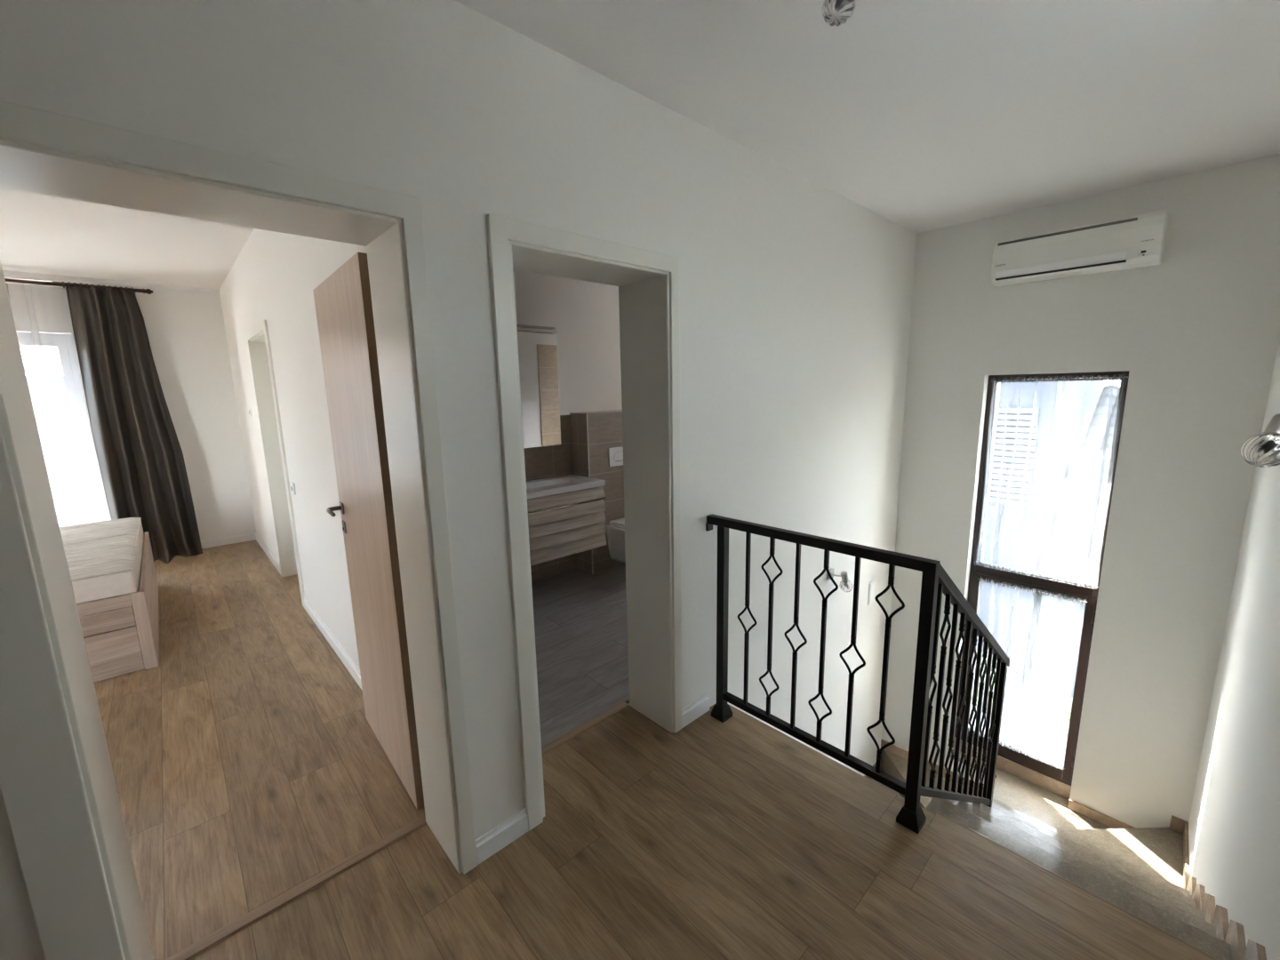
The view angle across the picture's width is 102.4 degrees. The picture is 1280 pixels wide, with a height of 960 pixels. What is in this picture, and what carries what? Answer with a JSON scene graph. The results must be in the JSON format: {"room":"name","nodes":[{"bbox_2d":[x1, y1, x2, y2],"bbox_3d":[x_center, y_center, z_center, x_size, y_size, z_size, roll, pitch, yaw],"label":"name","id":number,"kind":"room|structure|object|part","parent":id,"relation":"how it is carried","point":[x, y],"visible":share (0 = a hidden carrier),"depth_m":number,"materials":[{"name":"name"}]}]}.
{"room":"stair landing","nodes":[
{"label":"stair landing","id":0,"kind":"room"},
{"bbox_2d":[0,188,253,289],"bbox_3d":[-4.140,-1.494,2.231,4.100,0.100,5.600,-10,13,-42],"label":"ceiling","id":1,"kind":"structure","parent":0,"point":[42,234],"depth_m":3.70,"materials":[{"name":"paint"}]},
{"bbox_2d":[5,281,255,540],"bbox_3d":[-5.899,-0.342,4.444,4.175,3.060,0.300,-10,13,-42],"label":"wall","id":2,"kind":"structure","parent":0,"point":[186,332],"depth_m":5.36,"materials":[{"name":"paint"}]},
{"bbox_2d":[16,332,108,527],"bbox_3d":[-5.997,-0.166,4.380,1.900,2.180,0.080,-10,13,-42],"label":"window","id":3,"kind":"structure","parent":2,"relation":"in","point":[64,342],"depth_m":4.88,"materials":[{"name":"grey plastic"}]},
{"bbox_2d":[4,277,153,294],"bbox_3d":[-5.757,-1.603,3.989,2.907,0.060,0.267,-10,13,-42],"label":"curtain rod","id":4,"kind":"object","parent":2,"relation":"attached to","point":[7,279],"visible":1,"depth_m":4.53,"materials":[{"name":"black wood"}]},
{"bbox_2d":[65,285,202,563],"bbox_3d":[-4.761,-0.467,4.875,0.626,2.588,0.260,-9,13,-40],"label":"drape","id":5,"kind":"object","parent":4,"relation":"hanging from","point":[140,455],"visible":0.89,"depth_m":4.87,"materials":[{"name":"grey fabric"}]},
{"bbox_2d":[2,270,220,295],"bbox_3d":[-5.830,-1.698,4.064,3.925,0.060,0.040,-10,13,-42],"label":"trim","id":6,"kind":"structure","parent":2,"relation":"attached to","point":[9,274],"depth_m":4.83,"materials":[{"name":"paint"}]},
{"bbox_2d":[200,532,255,548],"bbox_3d":[-4.761,0.705,5.459,1.125,0.085,0.014,-10,13,-42],"label":"baseboard","id":7,"kind":"structure","parent":2,"relation":"attached to","point":[246,537],"depth_m":5.66,"materials":[{"name":"white wood"}]},
{"bbox_2d":[219,228,366,670],"bbox_3d":[-2.514,-0.288,3.752,0.150,3.060,5.320,-10,13,-42],"label":"wall","id":8,"kind":"structure","parent":0,"point":[274,278],"depth_m":3.19,"materials":[{"name":"paint"}]},
{"bbox_2d":[0,100,477,959],"bbox_3d":[-1.281,0.267,1.691,0.955,2.105,1.147,-10,13,-42],"label":"door","id":9,"kind":"structure","parent":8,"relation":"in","point":[59,790],"depth_m":1.24,"materials":[{"name":"paint"}]},
{"bbox_3d":[-1.331,0.136,2.251,0.063,0.020,0.130,-10,13,-40],"label":"handle","id":10,"kind":"part","parent":9,"relation":"part of","materials":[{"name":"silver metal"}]},
{"bbox_2d":[248,408,252,416],"bbox_3d":[-3.604,-0.625,4.760,0.016,0.080,0.080,-10,13,-42],"label":"light switch","id":11,"kind":"object","parent":8,"relation":"attached to","point":[250,409],"visible":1,"depth_m":4.74,"materials":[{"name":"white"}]},
{"bbox_2d":[255,532,279,573],"bbox_3d":[-3.801,0.724,5.241,0.014,0.085,1.640,-10,13,-42],"label":"baseboard","id":12,"kind":"structure","parent":8,"relation":"attached to","point":[273,559],"depth_m":5.15,"materials":[{"name":"white wood"}]},
{"bbox_2d":[245,320,304,608],"bbox_3d":[-2.812,-0.141,4.191,0.290,2.110,1.050,-10,13,-42],"label":"door","id":13,"kind":"structure","parent":8,"relation":"in","point":[258,341],"depth_m":4.38,"materials":[{"name":"paint"}]},
{"bbox_2d":[290,481,295,495],"bbox_3d":[-2.439,0.059,3.614,0.016,0.080,0.080,-10,13,-42],"label":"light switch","id":14,"kind":"object","parent":8,"relation":"attached to","point":[292,485],"visible":1,"depth_m":3.59,"materials":[{"name":"white plastic"}]},
{"bbox_2d":[304,597,362,690],"bbox_3d":[-1.643,1.081,2.942,0.014,0.085,2.625,-10,13,-42],"label":"baseboard","id":15,"kind":"structure","parent":8,"relation":"attached to","point":[346,660],"depth_m":3.22,"materials":[{"name":"white wood"}]},
{"bbox_2d":[0,0,916,959],"bbox_3d":[-0.502,1.363,2.025,7.210,5.800,0.290,-10,13,-42],"label":"wall","id":16,"kind":"structure","parent":0,"point":[796,294],"depth_m":1.75,"materials":[{"name":"paint"}]},
{"bbox_2d":[164,816,427,959],"bbox_3d":[-1.083,1.328,1.692,0.739,0.007,0.054,-10,13,-42],"label":"trim","id":17,"kind":"structure","parent":16,"relation":"attached to","point":[203,945],"depth_m":1.65,"materials":[{"name":"brown wood"}]},
{"bbox_2d":[475,808,528,863],"bbox_3d":[-0.485,1.255,1.815,0.196,0.085,0.014,-10,13,-42],"label":"baseboard","id":18,"kind":"structure","parent":16,"relation":"attached to","point":[504,834],"depth_m":1.81,"materials":[{"name":"white wood"}]},
{"bbox_2d":[486,213,681,831],"bbox_3d":[-0.233,0.176,2.093,0.826,2.105,0.324,-10,13,-42],"label":"door","id":19,"kind":"structure","parent":16,"relation":"in","point":[647,281],"depth_m":2.16,"materials":[{"name":"paint"}]},
{"bbox_3d":[-0.337,0.159,2.204,0.826,2.105,0.018,-10,13,-42],"label":"casing","id":20,"kind":"part","parent":19,"relation":"part of","materials":[{"name":"paint"}]},
{"bbox_2d":[541,701,629,755],"bbox_3d":[-0.325,1.192,2.401,0.697,0.011,0.052,-10,13,-42],"label":"trim","id":21,"kind":"structure","parent":16,"relation":"attached to","point":[556,742],"depth_m":2.44,"materials":[{"name":"brown wood"}]},
{"bbox_2d":[681,693,709,727],"bbox_3d":[0.268,1.120,2.500,0.202,0.085,0.014,-10,13,-42],"label":"baseboard","id":22,"kind":"structure","parent":16,"relation":"attached to","point":[700,707],"depth_m":2.49,"materials":[{"name":"white wood"}]},
{"bbox_2d":[826,568,853,591],"bbox_3d":[1.288,0.649,3.317,0.162,0.147,0.081,2,10,16],"label":"spot lamp","id":23,"kind":"object","parent":16,"relation":"attached to","point":[845,585],"visible":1,"depth_m":3.28,"materials":[{"name":"silver metal"}]},
{"bbox_3d":[1.229,0.606,3.316,0.060,0.060,0.021,-10,13,-42],"label":"mounting plate","id":24,"kind":"part","parent":23,"relation":"part of","materials":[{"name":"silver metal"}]},
{"bbox_3d":[1.328,0.681,3.312,0.081,0.085,0.082,-10,13,-42],"label":"glass globe","id":25,"kind":"part","parent":23,"relation":"part of","materials":[{"name":"white"}]},
{"bbox_2d":[867,580,874,605],"bbox_3d":[1.719,0.839,3.820,0.080,0.170,0.012,-10,13,-42],"label":"light switch","id":26,"kind":"object","parent":16,"relation":"attached to","point":[871,587],"visible":1,"depth_m":3.81,"materials":[{"name":"white plastic"}]},
{"bbox_2d":[512,269,621,415],"bbox_3d":[-0.661,-0.459,4.519,3.635,3.060,0.150,-10,13,-42],"label":"wall","id":27,"kind":"structure","parent":0,"point":[585,315],"depth_m":4.44,"materials":[{"name":"paint"}]},
{"bbox_2d":[516,324,561,447],"bbox_3d":[-0.926,-0.715,3.988,0.654,0.932,0.199,-10,13,-42],"label":"mirror","id":28,"kind":"object","parent":27,"relation":"attached to","point":[537,348],"visible":0.47,"depth_m":4.04,"materials":[{"name":"white mirror"}]},
{"bbox_3d":[-0.889,-1.131,3.889,0.585,0.010,0.100,-10,13,-42],"label":"light bar arm","id":29,"kind":"part","parent":28,"relation":"part of","materials":[{"name":"silver metal"}]},
{"bbox_2d":[523,415,577,581],"bbox_3d":[-1.253,0.237,3.959,1.837,1.385,0.012,-10,13,-42],"label":"wall tiles","id":30,"kind":"structure","parent":27,"relation":"attached to","point":[541,462],"depth_m":4.40,"materials":[{"name":"tile"}]},
{"bbox_2d":[525,474,606,566],"bbox_3d":[-0.725,0.237,4.124,0.791,0.677,0.459,-10,13,-42],"label":"vanity unit","id":31,"kind":"object","parent":30,"relation":"attached to","point":[566,516],"visible":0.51,"depth_m":4.00,"materials":[{"name":"brown wood"}]},
{"bbox_2d":[525,474,605,499],"bbox_3d":[-0.729,0.049,4.091,0.791,0.048,0.459,-10,13,-42],"label":"washbasin","id":32,"kind":"object","parent":31,"relation":"in","point":[568,484],"depth_m":4.10,"materials":[{"name":"white ceramic"}]},
{"bbox_3d":[-0.579,0.296,3.974,0.780,0.187,0.030,-10,13,-42],"label":"drawer","id":33,"kind":"part","parent":31,"relation":"part of","materials":[{"name":"brown wood"}]},
{"bbox_3d":[-0.575,0.496,4.009,0.780,0.193,0.030,-10,13,-42],"label":"drawer","id":34,"kind":"part","parent":31,"relation":"part of","materials":[{"name":"brown wood"}]},
{"bbox_2d":[531,563,629,746],"bbox_3d":[-0.115,0.926,3.966,3.335,0.020,2.005,-10,13,-42],"label":"floor","id":35,"kind":"structure","parent":0,"point":[580,616],"depth_m":3.23,"materials":[{"name":"grey tile"}]},
{"bbox_2d":[569,409,624,574],"bbox_3d":[0.043,0.024,4.983,1.509,1.402,0.243,-10,13,-42],"label":"wall","id":36,"kind":"structure","parent":35,"relation":"on","point":[593,433],"depth_m":4.48,"materials":[{"name":"beige tile"}]},
{"bbox_2d":[605,517,625,563],"bbox_3d":[0.008,0.541,4.501,0.360,0.381,0.529,-10,13,-42],"label":"toilet","id":37,"kind":"object","parent":36,"relation":"attached to","point":[615,531],"visible":0.26,"depth_m":4.49,"materials":[{"name":"white ceramic"}]},
{"bbox_3d":[0.025,0.392,4.453,0.360,0.016,0.470,-10,13,-42],"label":"seat","id":38,"kind":"part","parent":37,"relation":"part of","materials":[{"name":"white ceramic"}]},
{"bbox_3d":[0.025,0.368,4.449,0.360,0.024,0.470,-10,13,-42],"label":"lid","id":39,"kind":"part","parent":37,"relation":"part of","materials":[{"name":"white ceramic"}]},
{"bbox_2d":[608,446,623,466],"bbox_3d":[-0.180,-0.211,4.564,0.245,0.167,0.014,-10,13,-42],"label":"flush plate","id":40,"kind":"object","parent":36,"relation":"attached to","point":[615,453],"visible":0.56,"depth_m":4.53,"materials":[{"name":"white plastic"}]},
{"bbox_2d":[85,539,1165,959],"bbox_3d":[-2.295,1.194,2.679,6.500,0.021,7.506,-10,13,-42],"label":"floor","id":41,"kind":"structure","parent":0,"point":[736,838],"depth_m":1.83,"materials":[{"name":"brown wood"}]},
{"bbox_2d":[76,531,158,682],"bbox_3d":[-4.077,0.877,3.259,1.446,0.475,1.890,-10,13,-42],"label":"bed","id":42,"kind":"object","parent":41,"relation":"on","point":[113,653],"visible":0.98,"depth_m":2.99,"materials":[{"name":"brown wood"}]},
{"bbox_2d":[59,517,143,603],"bbox_3d":[-4.083,0.592,3.212,1.395,0.240,1.834,-10,13,-42],"label":"mattress","id":43,"kind":"object","parent":42,"relation":"on","point":[104,558],"visible":0.53,"depth_m":3.22,"materials":[{"name":"beige wood"}]},
{"bbox_3d":[-3.449,0.782,2.550,1.329,0.070,0.030,-10,13,-42],"label":"rail","id":44,"kind":"part","parent":42,"relation":"part of","materials":[{"name":"brown wood"}]},
{"bbox_3d":[-3.448,0.878,2.569,1.325,0.120,0.018,-10,13,-42],"label":"panel","id":45,"kind":"part","parent":42,"relation":"part of","materials":[{"name":"brown wood"}]},
{"bbox_3d":[-3.446,1.077,2.605,1.325,0.272,0.014,-10,13,-42],"label":"drawer","id":46,"kind":"part","parent":42,"relation":"part of","materials":[{"name":"brown wood"}]},
{"bbox_3d":[-2.937,0.891,3.048,0.058,0.475,0.030,-10,13,-42],"label":"corner post","id":47,"kind":"part","parent":42,"relation":"part of","materials":[{"name":"brown wood"}]},
{"bbox_3d":[-3.566,0.782,3.745,0.023,0.475,1.860,-10,13,-42],"label":"panel","id":48,"kind":"part","parent":42,"relation":"part of","materials":[{"name":"brown wood"}]},
{"bbox_2d":[705,514,1009,834],"bbox_3d":[1.139,0.979,2.617,1.333,1.711,0.997,-10,13,-42],"label":"stair railing","id":49,"kind":"object","parent":41,"relation":"on","point":[936,581],"visible":1,"depth_m":2.10,"materials":[{"name":"black metal"}]},
{"bbox_3d":[0.391,0.683,2.438,0.040,0.961,0.040,-10,13,-42],"label":"post","id":50,"kind":"part","parent":49,"relation":"part of","materials":[{"name":"black metal"}]},
{"bbox_3d":[0.695,1.089,2.185,0.032,0.030,0.834,-10,13,-42],"label":"rail","id":51,"kind":"part","parent":49,"relation":"part of","materials":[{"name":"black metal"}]},
{"bbox_3d":[0.650,0.235,2.066,0.040,0.038,0.955,-10,13,-42],"label":"handrail","id":52,"kind":"part","parent":49,"relation":"part of","materials":[{"name":"black metal"}]},
{"bbox_3d":[0.984,0.762,1.803,0.040,0.999,0.040,-10,13,-42],"label":"post","id":53,"kind":"part","parent":49,"relation":"part of","materials":[{"name":"black metal"}]},
{"bbox_3d":[1.456,1.446,2.352,1.215,0.842,0.032,-10,13,-42],"label":"rail","id":54,"kind":"part","parent":49,"relation":"part of","materials":[{"name":"black metal"}]},
{"bbox_3d":[1.463,0.631,2.232,1.280,0.895,0.040,-10,13,-42],"label":"handrail","id":55,"kind":"part","parent":49,"relation":"part of","materials":[{"name":"black metal"}]},
{"bbox_3d":[1.899,1.367,2.755,0.040,0.870,0.040,-10,13,-42],"label":"post","id":56,"kind":"part","parent":49,"relation":"part of","materials":[{"name":"black metal"}]},
{"bbox_2d":[864,738,1266,959],"bbox_3d":[1.796,2.388,2.904,2.545,2.806,1.792,-10,13,-42],"label":"staircase","id":57,"kind":"structure","parent":41,"relation":"on","point":[1144,872],"depth_m":2.45,"materials":[{"name":"stone"}]},
{"bbox_3d":[1.767,2.442,4.111,0.780,0.090,0.013,-10,13,-42],"label":"skirting","id":58,"kind":"part","parent":57,"relation":"part of","materials":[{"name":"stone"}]},
{"bbox_3d":[2.311,2.266,4.053,0.013,0.075,0.800,-10,13,-42],"label":"skirting","id":59,"kind":"part","parent":57,"relation":"part of","materials":[{"name":"wood"}]},
{"bbox_2d":[952,736,1071,799],"bbox_3d":[2.690,2.086,3.752,0.017,0.099,0.712,-10,13,-42],"label":"trim","id":60,"kind":"structure","parent":57,"relation":"on","point":[1052,785],"depth_m":3.65,"materials":[{"name":"wood"}]},
{"bbox_3d":[3.014,2.183,3.264,0.013,0.062,0.458,-10,13,-42],"label":"skirting","id":61,"kind":"part","parent":57,"relation":"part of","materials":[{"name":"wood"}]},
{"bbox_3d":[3.185,2.043,3.049,0.013,0.085,0.053,-10,13,-42],"label":"skirting","id":62,"kind":"part","parent":57,"relation":"part of","materials":[{"name":"wood"}]},
{"bbox_3d":[3.084,2.070,2.906,0.359,0.085,0.013,-11,14,-43],"label":"skirting","id":63,"kind":"part","parent":57,"relation":"part of","materials":[{"name":"wood"}]},
{"bbox_3d":[2.227,1.699,2.007,2.001,1.158,0.015,-11,14,-43],"label":"stepped skirting","id":64,"kind":"part","parent":57,"relation":"part of","materials":[{"name":"wood"}]},
{"bbox_2d":[928,811,1218,959],"bbox_3d":[1.347,1.306,1.618,0.108,0.020,0.781,-10,13,-42],"label":"trim","id":65,"kind":"structure","parent":41,"relation":"on","point":[1135,929],"depth_m":1.61,"materials":[{"name":"brown wood"}]},
{"bbox_2d":[455,0,1279,233],"bbox_3d":[0.159,-1.315,0.773,7.210,0.200,2.400,-10,13,-42],"label":"ceiling","id":66,"kind":"structure","parent":0,"point":[924,116],"depth_m":1.83,"materials":[{"name":"paint"}]},
{"bbox_2d":[822,0,855,26],"bbox_3d":[0.527,-1.238,1.317,0.146,0.151,0.081,-10,13,-42],"label":"spot lamp","id":67,"kind":"object","parent":66,"relation":"attached to","point":[836,12],"visible":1,"depth_m":1.29,"materials":[{"name":"silver metal"}]},
{"bbox_2d":[881,153,1279,828],"bbox_3d":[2.825,1.028,3.571,0.420,5.800,2.500,-10,13,-42],"label":"wall","id":68,"kind":"structure","parent":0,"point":[1196,332],"depth_m":3.02,"materials":[{"name":"paint"}]},
{"bbox_2d":[954,370,1129,785],"bbox_3d":[2.676,0.678,3.520,0.095,2.761,0.712,-10,13,-42],"label":"window","id":69,"kind":"structure","parent":68,"relation":"attached to","point":[1065,776],"depth_m":3.44,"materials":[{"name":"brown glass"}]},
{"bbox_3d":[2.687,1.361,3.636,0.062,1.317,0.684,-10,13,-42],"label":"sash","id":70,"kind":"part","parent":69,"relation":"part of","materials":[{"name":"clear glass"}]},
{"bbox_2d":[968,576,1087,769],"bbox_3d":[2.655,1.332,3.594,0.040,1.228,0.601,-10,13,-42],"label":"sheer curtain","id":71,"kind":"object","parent":69,"relation":"hanging from","point":[1019,588],"visible":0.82,"depth_m":3.53,"materials":[{"name":"white fabric"}]},
{"bbox_3d":[2.671,-0.002,3.407,0.045,1.321,0.654,-10,13,-42],"label":"sash","id":72,"kind":"part","parent":69,"relation":"part of","materials":[{"name":"clear glass"}]},
{"bbox_2d":[974,374,1127,589],"bbox_3d":[2.639,-0.002,3.369,0.040,1.333,0.678,-10,13,-41],"label":"sheer curtain","id":73,"kind":"object","parent":69,"relation":"hanging from","point":[1049,499],"visible":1,"depth_m":3.36,"materials":[{"name":"white fabric"}]},
{"bbox_2d":[991,209,1168,286],"bbox_3d":[2.515,-1.328,2.991,0.187,0.264,0.757,-10,13,-42],"label":"air conditioner","id":74,"kind":"object","parent":68,"relation":"attached to","point":[1137,241],"visible":1,"depth_m":2.90,"materials":[{"name":"white plastic"}]},
{"bbox_3d":[2.454,-1.340,2.933,0.021,0.139,0.749,-10,13,-42],"label":"panel","id":75,"kind":"part","parent":74,"relation":"part of","materials":[{"name":"white plastic"}]},
{"bbox_2d":[1188,336,1279,959],"bbox_3d":[0.885,1.593,0.546,7.210,5.800,0.329,-10,13,-42],"label":"wall","id":76,"kind":"structure","parent":0,"point":[1234,821],"depth_m":2.01,"materials":[{"name":"paint"}]},
{"bbox_2d":[1240,413,1279,467],"bbox_3d":[1.635,-0.115,1.254,0.286,0.167,0.080,-1,10,-1],"label":"spot lamp","id":77,"kind":"object","parent":76,"relation":"attached to","point":[1262,450],"visible":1,"depth_m":1.25,"materials":[{"name":"silver metal"}]},
{"bbox_3d":[1.534,-0.072,1.260,0.082,0.084,0.081,-10,13,-42],"label":"glass globe","id":78,"kind":"part","parent":77,"relation":"part of","materials":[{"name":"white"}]},
{"bbox_3d":[-6.263,1.014,5.128,4.200,0.150,0.880,-10,13,-42],"label":"floor","id":79,"kind":"structure","parent":0,"visible":0},
{"bbox_2d":[45,458,88,502],"bbox_3d":[-6.543,0.382,5.236,3.730,1.068,0.036,-10,13,-42],"label":"balcony railing","id":80,"kind":"object","parent":79,"relation":"on","point":[77,460],"visible":0.02,"depth_m":5.52,"materials":[{"name":"white"}]},
{"bbox_3d":[-6.553,-0.126,5.148,3.700,0.036,0.036,-10,13,-42],"label":"rail","id":81,"kind":"part","parent":80,"relation":"part of","materials":[{"name":"white"}]},
{"bbox_3d":[-6.545,0.268,5.217,3.700,0.036,0.036,-10,13,-42],"label":"rail","id":82,"kind":"part","parent":80,"relation":"part of","materials":[{"name":"white"}]},
{"label":"outside","id":83,"kind":"structure","parent":0,"visible":0},
{"bbox_3d":[-20.953,1.150,23.231,80.000,0.150,58.100,-10,13,-42],"label":"ground","id":84,"kind":"structure","parent":83,"visible":0},
{"bbox_2d":[976,380,1103,686],"bbox_3d":[4.958,-0.824,11.771,5.200,6.650,7.900,-10,13,-42],"label":"building","id":85,"kind":"structure","parent":84,"relation":"on","point":[1049,393],"depth_m":7.74,"materials":[{"name":"ceramic"}]},
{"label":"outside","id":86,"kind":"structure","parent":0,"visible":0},
{"bbox_2d":[968,672,1072,764],"bbox_3d":[29.325,3.873,1.831,35.580,0.150,41.900,-10,13,-42],"label":"ground","id":87,"kind":"structure","parent":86,"point":[1009,725],"depth_m":7.11,"materials":[{"name":"white"}]},
{"bbox_2d":[969,649,1027,721],"bbox_3d":[4.903,2.895,7.300,0.960,0.975,0.975,-10,13,-42],"label":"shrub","id":88,"kind":"object","parent":87,"relation":"on","point":[1011,698],"visible":0.12,"depth_m":7.07,"materials":[{"name":"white plant"}]},
{"bbox_2d":[1062,698,1071,749],"bbox_3d":[5.645,3.080,6.252,0.923,0.912,0.848,-10,13,-42],"label":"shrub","id":89,"kind":"object","parent":87,"relation":"on","point":[1070,701],"visible":0.02,"depth_m":6.55,"materials":[{"name":"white plant"}]},
{"bbox_2d":[1032,384,1119,697],"bbox_3d":[11.589,1.094,6.106,7.146,4.555,9.840,-10,13,-42],"label":"house","id":90,"kind":"structure","parent":87,"relation":"on","point":[1092,444],"depth_m":7.79,"materials":[{"name":"white"}]}
]}

